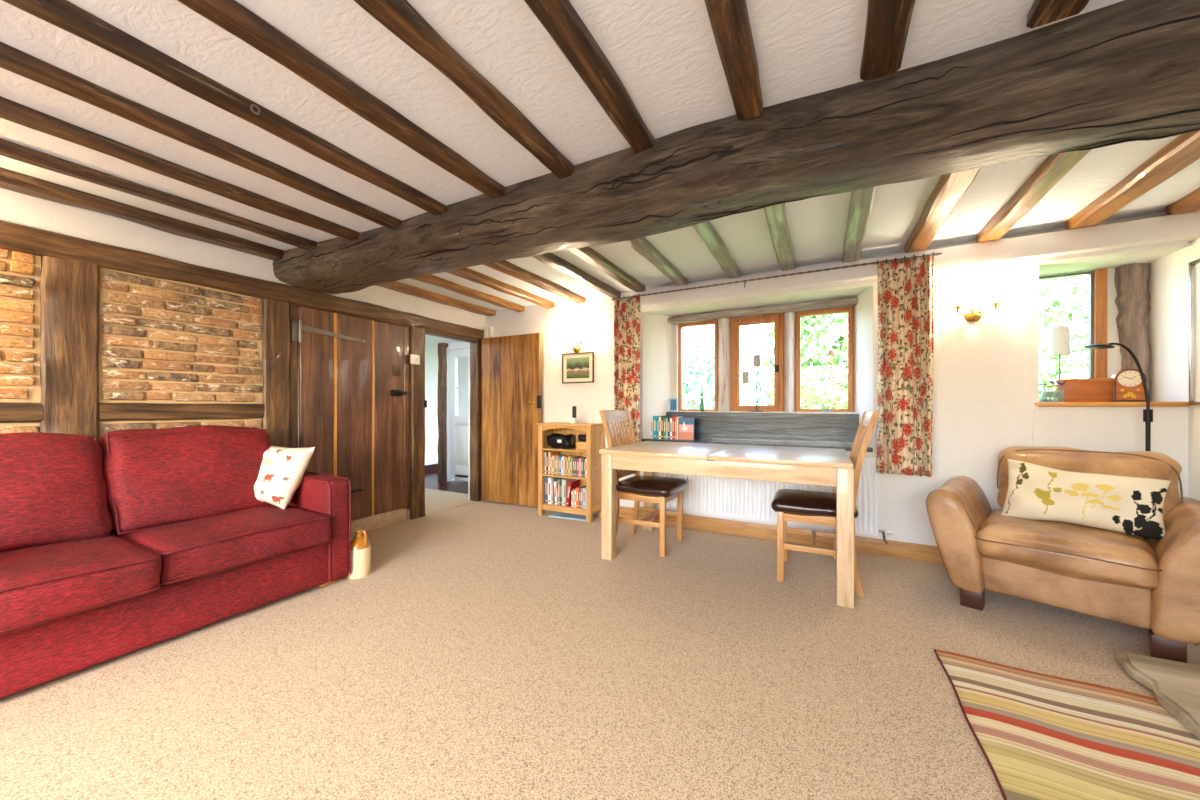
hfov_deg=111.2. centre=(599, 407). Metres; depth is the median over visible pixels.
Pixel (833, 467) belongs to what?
dining table
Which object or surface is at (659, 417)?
book
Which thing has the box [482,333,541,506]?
door
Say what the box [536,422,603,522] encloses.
bookcase
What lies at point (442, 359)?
post
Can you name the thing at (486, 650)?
floor
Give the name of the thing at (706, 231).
joist
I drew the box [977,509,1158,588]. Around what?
seat cushion
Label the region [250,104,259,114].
ring
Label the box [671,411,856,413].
trim
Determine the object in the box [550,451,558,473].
book
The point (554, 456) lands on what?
book
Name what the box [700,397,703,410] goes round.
bottle
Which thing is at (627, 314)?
curtain
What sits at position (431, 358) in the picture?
wall
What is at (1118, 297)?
window
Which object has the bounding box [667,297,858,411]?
window
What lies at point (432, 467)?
baseboard
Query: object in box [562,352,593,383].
framed picture
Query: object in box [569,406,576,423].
cordless phone
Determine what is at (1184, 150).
joist
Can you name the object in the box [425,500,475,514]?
threshold
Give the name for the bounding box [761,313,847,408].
tree
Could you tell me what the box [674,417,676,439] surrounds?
book
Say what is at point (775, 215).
joist
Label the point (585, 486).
book
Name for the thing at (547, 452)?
book
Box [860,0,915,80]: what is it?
joist
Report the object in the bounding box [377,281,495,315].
joist
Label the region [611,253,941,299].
curtain rod
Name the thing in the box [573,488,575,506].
book
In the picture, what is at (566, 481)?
book
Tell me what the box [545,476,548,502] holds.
book
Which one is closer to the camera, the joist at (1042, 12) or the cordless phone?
the joist at (1042, 12)
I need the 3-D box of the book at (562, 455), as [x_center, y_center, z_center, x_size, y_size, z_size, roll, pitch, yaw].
[-0.372,0.569,4.088,0.018,0.182,0.131,0,0,28]
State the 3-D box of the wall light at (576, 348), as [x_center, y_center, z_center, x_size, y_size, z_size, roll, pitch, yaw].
[-0.265,-0.647,4.171,0.258,0.175,0.108,0,0,28]
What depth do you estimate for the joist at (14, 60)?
1.59 m
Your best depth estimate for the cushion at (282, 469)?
2.50 m
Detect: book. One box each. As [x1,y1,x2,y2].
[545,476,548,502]
[546,452,547,473]
[548,451,554,473]
[548,477,555,503]
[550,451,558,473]
[552,454,559,473]
[552,477,561,503]
[554,456,555,474]
[554,481,557,504]
[556,454,563,474]
[558,455,565,474]
[558,478,564,504]
[560,480,561,504]
[562,478,569,505]
[563,455,571,474]
[564,479,573,505]
[565,479,579,506]
[566,457,567,475]
[568,455,576,475]
[571,456,578,475]
[571,491,572,506]
[573,456,579,475]
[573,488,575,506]
[575,456,581,475]
[576,485,584,507]
[577,458,578,476]
[579,457,585,476]
[579,486,585,507]
[581,487,583,507]
[582,458,584,476]
[583,487,585,508]
[651,417,652,438]
[653,416,660,438]
[657,417,658,438]
[659,417,660,438]
[661,416,667,438]
[663,417,669,438]
[666,419,667,438]
[668,417,671,438]
[670,418,671,438]
[672,416,678,438]
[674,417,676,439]
[677,416,681,439]
[679,418,693,439]
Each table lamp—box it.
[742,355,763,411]
[1049,326,1070,401]
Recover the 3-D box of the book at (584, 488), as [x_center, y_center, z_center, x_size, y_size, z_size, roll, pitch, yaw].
[-0.115,0.859,3.950,0.025,0.195,0.151,0,0,28]
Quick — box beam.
[273,0,1199,293]
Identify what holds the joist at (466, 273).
attached to the ceiling at (664, 53)
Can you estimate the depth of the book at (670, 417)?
3.81 m
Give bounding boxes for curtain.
[613,294,640,445]
[876,252,933,476]
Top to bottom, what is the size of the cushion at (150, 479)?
0.548 m
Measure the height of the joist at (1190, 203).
0.078 m
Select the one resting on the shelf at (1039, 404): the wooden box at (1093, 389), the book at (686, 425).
the wooden box at (1093, 389)
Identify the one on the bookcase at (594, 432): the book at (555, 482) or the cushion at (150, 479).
the book at (555, 482)
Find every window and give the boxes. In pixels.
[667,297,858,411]
[1039,263,1149,401]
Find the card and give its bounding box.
[669,398,677,410]
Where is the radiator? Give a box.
[643,456,892,543]
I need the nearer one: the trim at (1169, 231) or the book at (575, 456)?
the trim at (1169, 231)
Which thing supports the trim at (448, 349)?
attached to the wall at (431, 358)
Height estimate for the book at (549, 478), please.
0.258 m
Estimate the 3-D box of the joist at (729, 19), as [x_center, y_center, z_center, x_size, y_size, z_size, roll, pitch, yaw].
[-0.535,-1.098,-0.501,0.107,0.068,4.590,0,0,28]
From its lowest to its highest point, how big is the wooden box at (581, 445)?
0.075 m
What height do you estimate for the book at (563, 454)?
0.186 m
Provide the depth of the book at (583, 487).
3.90 m
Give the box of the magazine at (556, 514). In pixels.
[548,512,595,520]
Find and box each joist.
[0,41,401,229]
[0,96,359,239]
[0,138,317,249]
[0,167,283,260]
[2,0,446,215]
[177,0,504,198]
[354,0,573,178]
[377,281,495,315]
[410,274,524,311]
[446,267,554,308]
[483,260,584,302]
[524,0,654,152]
[532,253,620,298]
[569,247,645,291]
[626,237,686,285]
[693,221,740,278]
[704,0,762,120]
[764,203,794,270]
[843,186,876,262]
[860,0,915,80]
[904,168,980,252]
[977,149,1091,242]
[1026,0,1088,28]
[1065,130,1199,229]
[1165,187,1199,214]
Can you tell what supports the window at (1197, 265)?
attached to the wall at (1168, 281)
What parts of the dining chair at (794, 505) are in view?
leg, leg, seat rail, seat, leg, leg, rail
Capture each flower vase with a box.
[698,379,709,410]
[1039,379,1065,401]
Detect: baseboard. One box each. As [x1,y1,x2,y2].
[425,463,437,472]
[619,506,943,563]
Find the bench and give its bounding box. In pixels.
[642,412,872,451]
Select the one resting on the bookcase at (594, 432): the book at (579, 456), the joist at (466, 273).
the book at (579, 456)
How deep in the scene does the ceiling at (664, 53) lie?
1.50 m
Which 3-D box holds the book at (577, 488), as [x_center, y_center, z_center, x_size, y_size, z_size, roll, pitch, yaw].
[-0.182,0.862,3.988,0.030,0.190,0.151,0,0,28]
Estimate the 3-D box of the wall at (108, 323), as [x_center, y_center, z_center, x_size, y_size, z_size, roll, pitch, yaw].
[-2.967,-0.050,1.898,0.175,2.360,6.720,0,0,28]
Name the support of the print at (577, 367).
attached to the framed picture at (576, 367)
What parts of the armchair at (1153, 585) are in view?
arm, arm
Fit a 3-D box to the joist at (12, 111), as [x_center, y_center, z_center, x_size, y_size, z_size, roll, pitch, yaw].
[-2.648,-1.097,0.640,0.104,0.069,4.590,0,0,28]
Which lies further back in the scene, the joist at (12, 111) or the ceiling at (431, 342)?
the ceiling at (431, 342)
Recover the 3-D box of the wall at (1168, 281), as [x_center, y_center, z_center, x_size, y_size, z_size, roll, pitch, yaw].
[1.920,-0.050,-0.412,0.150,2.360,7.300,0,0,28]
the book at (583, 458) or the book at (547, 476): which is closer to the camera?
the book at (583, 458)
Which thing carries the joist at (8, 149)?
attached to the ceiling at (664, 53)
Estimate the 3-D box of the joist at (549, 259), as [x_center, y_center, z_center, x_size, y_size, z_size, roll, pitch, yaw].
[-0.250,-1.091,3.229,0.096,0.075,1.745,0,0,28]
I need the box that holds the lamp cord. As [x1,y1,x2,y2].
[1033,406,1037,446]
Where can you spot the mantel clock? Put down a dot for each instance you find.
(1127, 384)
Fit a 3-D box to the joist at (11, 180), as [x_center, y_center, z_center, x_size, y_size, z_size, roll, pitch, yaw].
[-3.328,-1.088,1.008,0.118,0.085,4.590,0,0,28]
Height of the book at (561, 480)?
0.240 m
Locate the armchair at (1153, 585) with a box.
[926,446,1199,662]
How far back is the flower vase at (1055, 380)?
2.61 m
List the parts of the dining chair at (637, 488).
leg, rail, rail, leg, seat rail, seat, leg, seat rail, leg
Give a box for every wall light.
[562,334,583,352]
[951,291,1002,321]
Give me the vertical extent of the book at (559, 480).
0.250 m
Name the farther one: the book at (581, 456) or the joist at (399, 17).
the book at (581, 456)
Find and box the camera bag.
[547,433,573,448]
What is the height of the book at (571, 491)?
0.150 m
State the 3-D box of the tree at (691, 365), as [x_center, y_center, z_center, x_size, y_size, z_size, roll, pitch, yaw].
[2.065,-0.144,9.329,2.656,2.861,2.693,0,0,28]
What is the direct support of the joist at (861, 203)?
attached to the ceiling at (664, 53)
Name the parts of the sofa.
arm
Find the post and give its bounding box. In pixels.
[437,343,447,481]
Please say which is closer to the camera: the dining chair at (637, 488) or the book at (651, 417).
the dining chair at (637, 488)
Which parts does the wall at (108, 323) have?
brick panel, brick panel, timber rail, timber post, timber rail, brick panel, brick panel, plate, timber post, timber post, timber post, timber post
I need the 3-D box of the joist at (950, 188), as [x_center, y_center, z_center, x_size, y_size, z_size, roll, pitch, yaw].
[1.765,-1.091,2.087,0.131,0.081,1.650,0,0,28]
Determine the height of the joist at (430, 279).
0.080 m
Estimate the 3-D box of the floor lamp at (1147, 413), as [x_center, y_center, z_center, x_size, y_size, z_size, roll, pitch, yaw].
[2.995,0.351,2.326,0.381,1.438,0.240,0,0,28]
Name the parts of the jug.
handle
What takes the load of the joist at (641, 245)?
attached to the ceiling at (664, 53)
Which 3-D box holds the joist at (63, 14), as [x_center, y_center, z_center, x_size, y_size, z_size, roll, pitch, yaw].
[-1.970,-1.098,0.274,0.098,0.066,4.590,0,0,28]
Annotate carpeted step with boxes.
[351,508,406,535]
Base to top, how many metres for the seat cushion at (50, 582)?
0.207 m
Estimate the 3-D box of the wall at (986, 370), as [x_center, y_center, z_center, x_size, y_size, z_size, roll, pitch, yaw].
[1.014,-0.050,3.760,5.410,2.360,0.380,0,0,28]
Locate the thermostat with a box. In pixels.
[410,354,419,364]
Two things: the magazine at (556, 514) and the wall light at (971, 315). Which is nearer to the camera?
the wall light at (971, 315)
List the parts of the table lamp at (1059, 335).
lamp shade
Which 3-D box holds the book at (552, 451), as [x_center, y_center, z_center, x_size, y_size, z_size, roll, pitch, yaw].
[-0.477,0.552,4.145,0.020,0.216,0.131,0,0,28]
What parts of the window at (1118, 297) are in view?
frame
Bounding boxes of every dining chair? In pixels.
[599,410,686,556]
[771,411,879,595]
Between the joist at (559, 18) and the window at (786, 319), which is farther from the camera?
the window at (786, 319)
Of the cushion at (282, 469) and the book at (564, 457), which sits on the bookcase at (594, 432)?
the book at (564, 457)
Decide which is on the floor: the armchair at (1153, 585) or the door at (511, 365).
the armchair at (1153, 585)
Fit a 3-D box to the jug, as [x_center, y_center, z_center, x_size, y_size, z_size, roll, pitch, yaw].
[-1.538,0.922,2.621,0.139,0.296,0.136,0,0,28]
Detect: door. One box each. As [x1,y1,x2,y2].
[291,306,409,520]
[450,348,467,480]
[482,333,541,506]
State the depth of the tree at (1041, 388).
9.28 m
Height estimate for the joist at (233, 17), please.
0.068 m
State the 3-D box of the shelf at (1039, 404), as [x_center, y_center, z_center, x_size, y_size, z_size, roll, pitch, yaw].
[3.090,-0.019,2.579,0.613,0.028,0.365,0,0,28]
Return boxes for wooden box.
[576,441,585,449]
[1057,378,1112,401]
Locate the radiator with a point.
(745, 499)
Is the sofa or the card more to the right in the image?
the card
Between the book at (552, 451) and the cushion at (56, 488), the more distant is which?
the book at (552, 451)
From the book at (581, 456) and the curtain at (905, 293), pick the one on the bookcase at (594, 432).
the book at (581, 456)
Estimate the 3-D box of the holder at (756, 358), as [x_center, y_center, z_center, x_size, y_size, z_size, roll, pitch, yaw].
[1.372,-0.214,3.648,0.210,0.500,0.110,0,0,28]
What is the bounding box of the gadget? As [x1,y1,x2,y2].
[578,434,585,441]
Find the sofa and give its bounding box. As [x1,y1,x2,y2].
[0,425,350,698]
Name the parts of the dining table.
leg, leg, leg, leg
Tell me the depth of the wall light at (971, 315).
2.72 m
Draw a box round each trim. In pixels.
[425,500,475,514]
[446,345,467,480]
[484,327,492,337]
[635,211,1199,311]
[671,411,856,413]
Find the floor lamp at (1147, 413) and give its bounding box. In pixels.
[1084,343,1152,450]
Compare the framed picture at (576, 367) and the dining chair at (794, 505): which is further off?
the framed picture at (576, 367)
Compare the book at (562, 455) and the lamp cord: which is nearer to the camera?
the lamp cord
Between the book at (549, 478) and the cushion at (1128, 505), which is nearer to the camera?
the cushion at (1128, 505)
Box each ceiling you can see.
[0,0,1199,310]
[425,335,463,352]
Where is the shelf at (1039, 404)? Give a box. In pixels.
[1035,402,1188,406]
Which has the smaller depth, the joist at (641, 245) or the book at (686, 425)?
the joist at (641, 245)
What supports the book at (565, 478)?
on the bookcase at (594, 432)
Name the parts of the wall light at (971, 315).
bulb, bulb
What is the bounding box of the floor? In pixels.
[0,471,1199,799]
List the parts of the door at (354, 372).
hinge plate, lock plate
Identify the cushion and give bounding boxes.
[0,432,112,551]
[0,533,161,636]
[99,425,271,534]
[113,505,330,584]
[254,446,314,508]
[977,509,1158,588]
[997,446,1181,518]
[1001,459,1170,539]
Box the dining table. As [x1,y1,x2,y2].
[599,441,853,608]
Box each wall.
[0,188,484,519]
[425,342,467,464]
[485,212,1187,545]
[1147,210,1199,500]
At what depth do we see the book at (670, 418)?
3.80 m
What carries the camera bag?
on the bookcase at (594, 432)
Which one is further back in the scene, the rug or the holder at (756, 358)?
the holder at (756, 358)
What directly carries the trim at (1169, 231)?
attached to the wall at (986, 370)
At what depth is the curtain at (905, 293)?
2.78 m
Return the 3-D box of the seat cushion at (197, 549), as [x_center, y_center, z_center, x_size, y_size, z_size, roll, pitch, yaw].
[-2.067,0.708,2.270,0.801,0.213,0.721,0,0,28]
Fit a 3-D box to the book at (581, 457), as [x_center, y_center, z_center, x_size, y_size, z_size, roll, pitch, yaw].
[-0.163,0.571,3.971,0.020,0.178,0.131,0,0,28]
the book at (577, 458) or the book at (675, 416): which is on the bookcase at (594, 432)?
the book at (577, 458)
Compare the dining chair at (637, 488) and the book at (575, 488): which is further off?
the book at (575, 488)
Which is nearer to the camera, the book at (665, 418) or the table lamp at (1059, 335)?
the table lamp at (1059, 335)
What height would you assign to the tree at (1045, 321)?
5.022 m
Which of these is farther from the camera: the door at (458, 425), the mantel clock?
the door at (458, 425)
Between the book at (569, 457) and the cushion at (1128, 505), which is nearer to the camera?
the cushion at (1128, 505)
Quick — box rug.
[934,649,1199,799]
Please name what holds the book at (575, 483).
on the bookcase at (594, 432)
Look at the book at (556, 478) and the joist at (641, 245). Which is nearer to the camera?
the joist at (641, 245)
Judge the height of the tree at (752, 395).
2.769 m
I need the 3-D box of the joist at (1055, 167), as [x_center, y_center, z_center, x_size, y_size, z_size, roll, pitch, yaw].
[2.094,-1.090,1.909,0.117,0.076,1.650,0,0,28]
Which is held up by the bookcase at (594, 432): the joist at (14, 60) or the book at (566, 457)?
the book at (566, 457)
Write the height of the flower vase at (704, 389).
0.313 m
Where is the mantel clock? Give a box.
[1111,369,1146,401]
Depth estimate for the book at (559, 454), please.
4.06 m
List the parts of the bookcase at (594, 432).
post, panel, rail, arched rail, shelf, shelf, shelf, post, rail, rail, panel, rail, post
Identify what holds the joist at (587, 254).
attached to the ceiling at (664, 53)
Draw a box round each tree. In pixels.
[683,337,751,408]
[740,357,842,405]
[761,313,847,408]
[1039,276,1087,399]
[1039,380,1056,398]
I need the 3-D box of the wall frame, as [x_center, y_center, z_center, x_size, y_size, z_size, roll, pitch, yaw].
[3.142,-0.405,2.042,0.030,0.790,0.500,0,0,28]
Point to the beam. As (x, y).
(1126, 70)
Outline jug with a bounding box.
[347,530,370,578]
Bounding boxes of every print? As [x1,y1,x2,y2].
[567,357,588,378]
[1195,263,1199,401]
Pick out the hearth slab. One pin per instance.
(1176, 685)
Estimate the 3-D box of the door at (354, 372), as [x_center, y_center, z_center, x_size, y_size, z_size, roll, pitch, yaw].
[-2.048,0.101,3.491,0.122,1.738,1.001,0,0,28]
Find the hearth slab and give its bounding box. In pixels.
[1115,652,1199,739]
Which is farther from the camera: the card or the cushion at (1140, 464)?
the card
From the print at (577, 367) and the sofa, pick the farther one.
the print at (577, 367)
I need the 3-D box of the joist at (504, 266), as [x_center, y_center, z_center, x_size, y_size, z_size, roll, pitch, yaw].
[-0.606,-1.093,3.422,0.109,0.083,1.745,0,0,28]
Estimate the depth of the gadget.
3.91 m
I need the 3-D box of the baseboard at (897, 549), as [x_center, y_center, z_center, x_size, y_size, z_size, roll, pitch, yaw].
[1.668,1.012,3.177,3.675,0.115,0.025,0,0,28]
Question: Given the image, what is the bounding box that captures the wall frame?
[1189,258,1199,405]
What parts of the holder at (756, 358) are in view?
lamp shade, lamp shade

